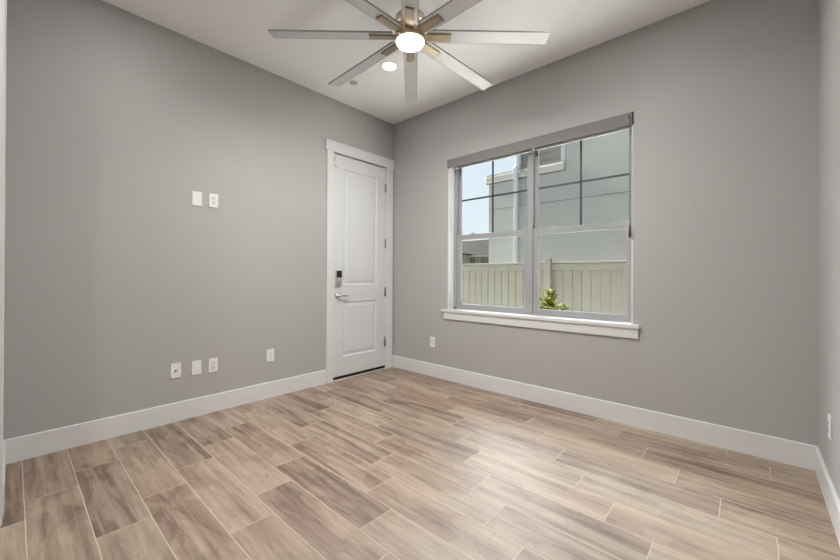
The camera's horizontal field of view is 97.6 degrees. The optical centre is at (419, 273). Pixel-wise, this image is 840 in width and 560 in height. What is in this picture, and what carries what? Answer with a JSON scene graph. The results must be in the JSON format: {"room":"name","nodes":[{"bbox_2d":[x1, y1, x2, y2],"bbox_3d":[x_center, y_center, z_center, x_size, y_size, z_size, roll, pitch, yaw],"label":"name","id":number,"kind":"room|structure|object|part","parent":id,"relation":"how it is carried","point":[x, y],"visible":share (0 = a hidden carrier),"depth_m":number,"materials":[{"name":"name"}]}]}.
{"room":"empty room","nodes":[
{"label":"empty room","id":0,"kind":"room"},
{"bbox_2d":[3,0,392,439],"bbox_3d":[-2.264,-0.373,2.598,0.140,3.050,5.910,0,0,42],"label":"wall","id":1,"kind":"structure","parent":0,"point":[114,278],"depth_m":2.75,"materials":[{"name":"grey paint"}]},
{"bbox_2d":[3,370,325,463],"bbox_3d":[-1.754,1.083,3.050,0.014,0.146,2.262,0,0,42],"label":"baseboard","id":2,"kind":"structure","parent":1,"relation":"attached to","point":[33,445],"depth_m":2.73,"materials":[{"name":"white paint"}]},
{"bbox_2d":[170,362,180,378],"bbox_3d":[-1.909,0.759,2.876,0.017,0.116,0.071,0,0,42],"label":"cable plate","id":3,"kind":"object","parent":1,"relation":"attached to","point":[175,369],"visible":1,"depth_m":2.87,"materials":[{"name":"white plastic"}]},
{"bbox_2d":[192,360,200,374],"bbox_3d":[-1.815,0.763,2.986,0.008,0.116,0.071,0,0,42],"label":"blank plate","id":4,"kind":"object","parent":1,"relation":"attached to","point":[196,365],"visible":1,"depth_m":2.98,"materials":[{"name":"white plastic"}]},
{"bbox_2d":[192,191,201,205],"bbox_3d":[-1.812,-0.610,2.989,0.008,0.116,0.071,0,0,42],"label":"blank plate","id":5,"kind":"object","parent":1,"relation":"attached to","point":[196,196],"visible":1,"depth_m":2.98,"materials":[{"name":"white plastic"}]},
{"bbox_2d":[208,358,217,372],"bbox_3d":[-1.732,0.765,3.078,0.009,0.116,0.071,0,0,42],"label":"wall outlet","id":6,"kind":"object","parent":1,"relation":"attached to","point":[213,362],"visible":1,"depth_m":3.08,"materials":[{"name":"white plastic"}]},
{"bbox_2d":[211,361,214,368],"bbox_3d":[-1.730,0.765,3.077,0.004,0.067,0.033,0,0,42],"label":"socket","id":7,"kind":"object","parent":6,"relation":"attached to","point":[212,362],"depth_m":3.07,"materials":[{"name":"grey plastic"}]},
{"bbox_2d":[209,193,217,207],"bbox_3d":[-1.729,-0.612,3.080,0.009,0.116,0.071,0,0,42],"label":"wall outlet","id":8,"kind":"object","parent":1,"relation":"attached to","point":[213,198],"visible":1,"depth_m":3.08,"materials":[{"name":"white plastic"}]},
{"bbox_2d":[212,196,215,204],"bbox_3d":[-1.727,-0.612,3.079,0.004,0.067,0.033,0,0,42],"label":"socket","id":9,"kind":"object","parent":8,"relation":"attached to","point":[213,197],"depth_m":3.08,"materials":[{"name":"grey plastic"}]},
{"bbox_2d":[267,349,273,361],"bbox_3d":[-1.401,0.765,3.445,0.009,0.116,0.071,0,0,42],"label":"wall outlet","id":10,"kind":"object","parent":1,"relation":"attached to","point":[270,352],"visible":1,"depth_m":3.44,"materials":[{"name":"white plastic"}]},
{"bbox_2d":[325,139,393,383],"bbox_3d":[-0.721,-0.129,4.294,0.163,2.589,0.996,0,0,42],"label":"trim","id":11,"kind":"structure","parent":1,"relation":"attached to","point":[331,146],"depth_m":4.08,"materials":[{"name":"white paint"}]},
{"bbox_2d":[333,154,386,379],"bbox_3d":[-0.677,-0.072,4.245,0.104,2.450,0.775,0,0,42],"label":"door","id":12,"kind":"structure","parent":1,"relation":"in","point":[360,188],"depth_m":4.23,"materials":[{"name":"white paint"}]},
{"bbox_3d":[-0.850,0.240,4.021,0.060,0.062,0.149,0,0,42],"label":"handle","id":13,"kind":"part","parent":12,"relation":"part of","materials":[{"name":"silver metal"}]},
{"bbox_2d":[102,0,710,123],"bbox_3d":[-0.868,-1.972,1.354,3.997,0.150,5.910,0,0,42],"label":"ceiling","id":14,"kind":"structure","parent":0,"point":[238,29],"depth_m":2.90,"materials":[{"name":"white paint"}]},
{"bbox_2d":[380,61,398,70],"bbox_3d":[-0.277,-1.883,3.339,0.164,0.007,0.164,0,0,42],"label":"recessed light","id":15,"kind":"object","parent":14,"relation":"in","point":[386,65],"visible":1,"depth_m":3.34,"materials":[{"name":"white paint"}]},
{"bbox_2d":[268,0,550,102],"bbox_3d":[-0.064,-1.694,2.410,1.716,0.390,1.716,0,0,-24],"label":"ceiling fan","id":16,"kind":"object","parent":14,"relation":"hanging from","point":[410,25],"visible":1,"depth_m":2.40,"materials":[{"name":"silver metal"}]},
{"bbox_3d":[-0.575,-1.561,2.401,0.793,0.026,0.099,0,0,-1],"label":"blade","id":17,"kind":"part","parent":16,"relation":"part of","materials":[{"name":"grey wood"}]},
{"bbox_3d":[-0.432,-1.559,2.765,0.793,0.026,0.099,0,0,44],"label":"blade","id":18,"kind":"part","parent":16,"relation":"part of","materials":[{"name":"grey wood"}]},
{"bbox_3d":[-0.419,-1.561,2.042,0.099,0.026,0.793,0,0,44],"label":"blade","id":19,"kind":"part","parent":16,"relation":"part of","materials":[{"name":"silver metal"}]},
{"bbox_3d":[-0.055,-1.560,1.898,0.099,0.026,0.793,0,0,-1],"label":"blade","id":20,"kind":"part","parent":16,"relation":"part of","materials":[{"name":"grey wood"}]},
{"bbox_3d":[-0.073,-1.556,2.921,0.099,0.026,0.793,0,0,-1],"label":"blade","id":21,"kind":"part","parent":16,"relation":"part of","materials":[{"name":"silver metal"}]},
{"bbox_3d":[0.304,-1.558,2.054,0.793,0.026,0.099,0,0,44],"label":"blade","id":22,"kind":"part","parent":16,"relation":"part of","materials":[{"name":"silver metal"}]},
{"bbox_3d":[0.291,-1.556,2.778,0.099,0.026,0.793,0,0,44],"label":"blade","id":23,"kind":"part","parent":16,"relation":"part of","materials":[{"name":"silver metal"}]},
{"bbox_3d":[0.447,-1.556,2.419,0.793,0.026,0.099,0,0,-1],"label":"blade","id":24,"kind":"part","parent":16,"relation":"part of","materials":[{"name":"silver metal"}]},
{"bbox_2d":[0,367,839,559],"bbox_3d":[-0.882,1.213,1.342,3.997,0.120,5.910,0,0,42],"label":"floor","id":25,"kind":"structure","parent":0,"point":[391,463],"depth_m":1.95,"materials":[{"name":"brown wood"}]},
{"bbox_2d":[392,0,817,445],"bbox_3d":[1.067,-0.355,3.467,3.647,3.050,0.160,0,0,42],"label":"wall","id":26,"kind":"structure","parent":0,"point":[721,95],"depth_m":2.62,"materials":[{"name":"grey paint"}]},
{"bbox_2d":[430,337,434,346],"bbox_3d":[0.140,0.776,4.180,0.071,0.116,0.009,0,0,42],"label":"wall outlet","id":27,"kind":"object","parent":26,"relation":"attached to","point":[432,339],"visible":1,"depth_m":4.17,"materials":[{"name":"white plastic"}]},
{"bbox_2d":[441,124,639,338],"bbox_3d":[1.014,-0.377,3.501,1.922,1.748,0.198,0,0,42],"label":"window","id":28,"kind":"structure","parent":26,"relation":"in","point":[530,316],"depth_m":3.50,"materials":[{"name":"white paint"}]},
{"bbox_3d":[0.730,-0.028,3.821,0.841,0.796,0.030,0,0,42],"label":"sash","id":29,"kind":"part","parent":28,"relation":"part of","materials":[{"name":"glass"}]},
{"bbox_3d":[0.754,-0.793,3.847,0.841,0.835,0.028,0,0,42],"label":"sash","id":30,"kind":"part","parent":28,"relation":"part of","materials":[{"name":"clear glass"}]},
{"bbox_2d":[462,161,526,231],"bbox_3d":[0.763,-0.805,3.850,0.788,0.750,0.006,0,0,42],"label":"grille","id":31,"kind":"object","parent":28,"relation":"attached to","point":[492,195],"depth_m":3.85,"materials":[{"name":"grey"}]},
{"bbox_2d":[448,112,632,236],"bbox_3d":[0.992,-0.766,3.457,1.801,0.970,0.090,0,0,42],"label":"roller shade","id":32,"kind":"object","parent":28,"relation":"attached to","point":[624,119],"visible":0.91,"depth_m":3.25,"materials":[{"name":"grey fabric"}]},
{"bbox_3d":[0.988,0.405,3.473,1.922,0.030,0.130,0,0,42],"label":"sill","id":33,"kind":"part","parent":28,"relation":"part of","materials":[{"name":"white paint"}]},
{"bbox_3d":[1.390,-0.028,3.227,0.824,0.796,0.030,0,0,42],"label":"sash","id":34,"kind":"part","parent":28,"relation":"part of","materials":[{"name":"glass"}]},
{"bbox_3d":[1.414,-0.792,3.253,0.824,0.835,0.028,0,0,42],"label":"sash","id":35,"kind":"part","parent":28,"relation":"part of","materials":[{"name":"clear glass"}]},
{"bbox_2d":[539,140,628,224],"bbox_3d":[1.425,-0.805,3.254,0.772,0.750,0.006,0,0,42],"label":"grille","id":36,"kind":"object","parent":28,"relation":"attached to","point":[581,181],"depth_m":3.25,"materials":[{"name":"grey"}]},
{"bbox_2d":[392,355,817,470],"bbox_3d":[1.003,1.096,3.397,3.647,0.146,0.014,0,0,42],"label":"baseboard","id":37,"kind":"structure","parent":26,"relation":"attached to","point":[790,452],"depth_m":2.79,"materials":[{"name":"white paint"}]},
{"bbox_2d":[818,0,839,500],"bbox_3d":[0.554,-0.371,0.061,0.150,3.050,5.910,0,0,42],"label":"wall","id":38,"kind":"structure","parent":0,"point":[828,10],"depth_m":1.89,"materials":[{"name":"grey paint"}]},
{"bbox_2d":[815,447,839,545],"bbox_3d":[0.479,1.081,0.101,0.014,0.146,5.586,0,0,42],"label":"baseboard","id":39,"kind":"structure","parent":38,"relation":"attached to","point":[829,493],"depth_m":1.80,"materials":[{"name":"white paint"}]},
{"bbox_2d":[828,413,831,440],"bbox_3d":[2.048,0.765,1.839,0.009,0.116,0.071,0,0,42],"label":"wall outlet","id":40,"kind":"object","parent":38,"relation":"attached to","point":[829,416],"visible":1,"depth_m":1.82,"materials":[{"name":"white plastic"}]},
{"bbox_3d":[-2.247,-0.375,1.903,0.815,3.050,0.120,0,0,42],"label":"wall","id":41,"kind":"structure","parent":0,"visible":0},
{"bbox_2d":[0,0,6,525],"bbox_3d":[-1.968,-0.375,1.651,0.117,3.050,0.139,0,0,42],"label":"trim","id":42,"kind":"structure","parent":41,"relation":"attached to","point":[3,3],"depth_m":1.67,"materials":[{"name":"white paint"}]},
{"bbox_2d":[2,440,5,516],"bbox_3d":[-2.237,1.077,1.972,0.711,0.146,0.014,0,0,42],"label":"baseboard","id":43,"kind":"structure","parent":41,"relation":"attached to","point":[4,441],"depth_m":1.89,"materials":[{"name":"white paint"}]},
{"label":"outside","id":44,"kind":"structure","parent":0,"visible":0},
{"bbox_3d":[2.498,1.758,32.441,57.000,0.100,44.840,0,0,42],"label":"ground","id":45,"kind":"structure","parent":44,"visible":0},
{"bbox_2d":[462,239,488,263],"bbox_3d":[7.605,-1.125,41.846,17.200,5.780,11.260,0,0,42],"label":"house","id":46,"kind":"structure","parent":45,"relation":"on","point":[474,251],"depth_m":39.66,"materials":[{"name":"grey"}]},
{"bbox_2d":[462,258,626,314],"bbox_3d":[2.130,0.674,5.857,12.630,1.858,0.145,0,0,42],"label":"fence","id":47,"kind":"object","parent":45,"relation":"on","point":[492,284],"visible":0.11,"depth_m":5.81,"materials":[{"name":"beige paint"}]},
{"bbox_3d":[2.092,-0.109,5.911,12.500,0.100,0.035,0,0,42],"label":"rail","id":48,"kind":"part","parent":47,"relation":"part of","materials":[{"name":"beige paint"}]},
{"bbox_3d":[2.059,0.674,5.897,0.104,1.858,0.110,0,0,42],"label":"post","id":49,"kind":"part","parent":47,"relation":"part of","materials":[{"name":"beige paint"}]},
{"bbox_2d":[539,289,570,310],"bbox_3d":[1.722,0.901,4.905,0.522,1.394,0.532,0,0,42],"label":"shrub","id":50,"kind":"object","parent":45,"relation":"on","point":[550,301],"visible":0.12,"depth_m":4.90,"materials":[{"name":"green plant"}]},
{"bbox_2d":[486,130,628,312],"bbox_3d":[6.935,-2.180,8.217,8.990,7.625,6.150,0,0,42],"label":"house","id":51,"kind":"structure","parent":45,"relation":"on","point":[604,200],"depth_m":7.68,"materials":[{"name":"grey paint"}]},
{"bbox_3d":[3.234,-4.179,8.013,0.090,3.650,0.597,0,0,42],"label":"corner trim","id":52,"kind":"part","parent":51,"relation":"part of","materials":[{"name":"grey"}]}
]}

